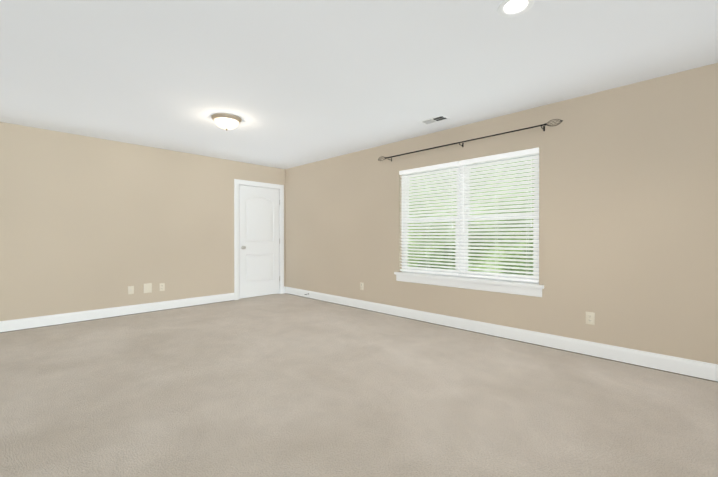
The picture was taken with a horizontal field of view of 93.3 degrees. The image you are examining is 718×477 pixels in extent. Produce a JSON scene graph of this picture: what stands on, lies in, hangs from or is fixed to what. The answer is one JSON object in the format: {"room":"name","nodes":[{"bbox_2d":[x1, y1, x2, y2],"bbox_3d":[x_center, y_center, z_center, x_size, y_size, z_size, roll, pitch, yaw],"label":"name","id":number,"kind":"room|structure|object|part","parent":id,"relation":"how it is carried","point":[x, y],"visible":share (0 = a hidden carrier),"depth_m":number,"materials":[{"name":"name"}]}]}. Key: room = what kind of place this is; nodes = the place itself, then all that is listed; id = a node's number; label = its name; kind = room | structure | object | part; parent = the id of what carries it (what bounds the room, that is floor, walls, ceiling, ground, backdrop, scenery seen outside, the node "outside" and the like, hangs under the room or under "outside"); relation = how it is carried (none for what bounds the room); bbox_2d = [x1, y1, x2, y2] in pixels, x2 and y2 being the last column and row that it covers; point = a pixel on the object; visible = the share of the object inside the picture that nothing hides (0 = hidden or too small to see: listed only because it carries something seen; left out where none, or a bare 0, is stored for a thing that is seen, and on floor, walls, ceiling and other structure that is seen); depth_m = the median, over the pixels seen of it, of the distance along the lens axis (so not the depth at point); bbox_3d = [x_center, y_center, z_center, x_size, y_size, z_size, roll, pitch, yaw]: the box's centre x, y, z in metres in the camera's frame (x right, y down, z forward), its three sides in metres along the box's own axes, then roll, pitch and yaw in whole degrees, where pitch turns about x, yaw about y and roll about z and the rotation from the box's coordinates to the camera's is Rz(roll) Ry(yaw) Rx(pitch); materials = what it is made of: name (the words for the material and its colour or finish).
{"room":"empty bedroom","nodes":[
{"label":"empty bedroom","id":0,"kind":"room"},
{"bbox_2d":[0,122,284,320],"bbox_3d":[-3.431,-0.133,4.770,0.150,2.440,5.800,0,0,44],"label":"wall","id":1,"kind":"structure","parent":0,"point":[87,223],"depth_m":4.65,"materials":[{"name":"paint"}]},
{"bbox_2d":[0,293,234,332],"bbox_3d":[-3.725,1.023,4.353,0.018,0.133,4.425,0,0,44],"label":"baseboard","id":2,"kind":"structure","parent":1,"relation":"attached to","point":[66,318],"depth_m":4.62,"materials":[{"name":"white wood"}]},
{"bbox_2d":[128,286,133,293],"bbox_3d":[-3.253,0.737,4.838,0.016,0.115,0.070,0,0,44],"label":"outlet plate","id":3,"kind":"object","parent":1,"relation":"attached to","point":[130,289],"visible":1,"depth_m":4.84,"materials":[{"name":"beige plastic"}]},
{"bbox_2d":[144,283,151,292],"bbox_3d":[-3.110,0.731,4.992,0.006,0.140,0.105,0,0,44],"label":"electrical outlet plate","id":4,"kind":"object","parent":1,"relation":"attached to","point":[147,287],"visible":1,"depth_m":5.00,"materials":[{"name":"beige plastic"}]},
{"bbox_2d":[160,283,164,290],"bbox_3d":[-2.977,0.736,5.127,0.008,0.115,0.070,0,0,44],"label":"duplex electrical outlet","id":5,"kind":"object","parent":1,"relation":"attached to","point":[162,286],"visible":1,"depth_m":5.13,"materials":[{"name":"beige plastic"}]},
{"bbox_2d":[234,179,283,299],"bbox_3d":[-1.882,0.017,6.347,0.168,2.125,1.010,0,0,44],"label":"door frame","id":6,"kind":"structure","parent":1,"relation":"attached to","point":[237,182],"depth_m":6.17,"materials":[{"name":"white wood"}]},
{"bbox_2d":[239,185,279,298],"bbox_3d":[-1.819,0.059,6.293,0.103,2.018,0.830,0,0,44],"label":"door","id":7,"kind":"structure","parent":1,"relation":"in","point":[259,240],"depth_m":6.28,"materials":[{"name":"white wood"}]},
{"bbox_2d":[0,293,717,476],"bbox_3d":[-0.799,1.149,2.211,7.500,0.100,5.800,0,0,44],"label":"floor","id":8,"kind":"structure","parent":0,"point":[281,385],"depth_m":2.27,"materials":[{"name":"carpet"}]},
{"bbox_2d":[0,0,717,168],"bbox_3d":[-0.799,-1.391,2.199,7.500,0.100,5.800,0,0,44],"label":"ceiling","id":9,"kind":"structure","parent":0,"point":[292,83],"depth_m":2.60,"materials":[{"name":"paint"}]},
{"bbox_2d":[211,113,241,130],"bbox_3d":[-1.484,-1.279,3.803,0.320,0.139,0.320,0,0,44],"label":"flush-mount ceiling light","id":10,"kind":"object","parent":9,"relation":"attached to","point":[226,121],"visible":0.98,"depth_m":3.71,"materials":[{"name":"white glass"}]},
{"bbox_3d":[-1.484,-1.273,3.803,0.266,0.088,0.266,0,0,44],"label":"lamp shade","id":11,"kind":"part","parent":10,"relation":"part of","materials":[{"name":"white glass"}]},
{"bbox_2d":[419,115,449,124],"bbox_3d":[0.856,-1.344,3.855,0.310,0.010,0.160,0,0,44],"label":"ceiling vent","id":12,"kind":"object","parent":9,"relation":"in","point":[434,119],"visible":1,"depth_m":3.85,"materials":[{"name":"white metal"}]},
{"bbox_2d":[497,0,533,17],"bbox_3d":[0.902,-1.384,1.953,0.194,0.102,0.194,0,0,44],"label":"recessed light","id":13,"kind":"object","parent":9,"relation":"in","point":[510,8],"visible":1,"depth_m":1.99,"materials":[{"name":"white"}]},
{"bbox_2d":[285,63,717,363],"bbox_3d":[1.173,-0.130,4.229,7.500,2.440,0.150,0,0,44],"label":"wall","id":14,"kind":"structure","parent":0,"point":[628,215],"depth_m":3.19,"materials":[{"name":"paint"}]},
{"bbox_2d":[360,282,363,289],"bbox_3d":[0.044,0.735,5.223,0.070,0.115,0.008,0,0,44],"label":"duplex electrical outlet","id":15,"kind":"object","parent":14,"relation":"attached to","point":[361,286],"visible":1,"depth_m":5.22,"materials":[{"name":"beige plastic"}]},
{"bbox_2d":[394,154,543,296],"bbox_3d":[1.236,-0.172,4.136,1.900,1.535,0.195,0,0,44],"label":"window","id":16,"kind":"structure","parent":14,"relation":"in","point":[459,245],"depth_m":4.08,"materials":[{"name":"white plastic"}]},
{"bbox_2d":[399,161,459,275],"bbox_3d":[0.895,-0.244,4.430,0.888,1.389,0.074,0,0,44],"label":"window blind","id":17,"kind":"object","parent":16,"relation":"attached to","point":[449,165],"visible":0.96,"depth_m":4.40,"materials":[{"name":"white plastic"}]},
{"bbox_2d":[459,147,538,282],"bbox_3d":[1.539,-0.241,3.802,0.888,1.389,0.074,0,0,44],"label":"window blind","id":18,"kind":"object","parent":16,"relation":"attached to","point":[515,154],"visible":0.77,"depth_m":3.77,"materials":[{"name":"white plastic"}]},
{"bbox_2d":[378,119,562,160],"bbox_3d":[1.129,-1.126,4.079,2.344,0.073,0.118,0,0,44],"label":"curtain rod","id":19,"kind":"object","parent":14,"relation":"attached to","point":[541,125],"visible":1,"depth_m":3.85,"materials":[{"name":"black metal"}]},
{"bbox_2d":[284,286,717,381],"bbox_3d":[1.109,1.024,4.168,7.200,0.133,0.035,0,0,44],"label":"baseboard","id":20,"kind":"structure","parent":14,"relation":"attached to","point":[685,367],"depth_m":3.41,"materials":[{"name":"white wood"}]},
{"bbox_2d":[586,312,594,324],"bbox_3d":[2.156,0.745,3.164,0.070,0.115,0.008,0,0,44],"label":"duplex electrical outlet","id":21,"kind":"object","parent":14,"relation":"attached to","point":[590,317],"visible":1,"depth_m":3.16,"materials":[{"name":"beige plastic"}]},
{"label":"outside","id":22,"kind":"structure","parent":0,"visible":0},
{"bbox_2d":[408,159,533,274],"bbox_3d":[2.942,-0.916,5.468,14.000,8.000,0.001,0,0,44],"label":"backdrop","id":23,"kind":"structure","parent":22,"point":[473,228],"depth_m":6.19,"materials":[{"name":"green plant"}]}
]}

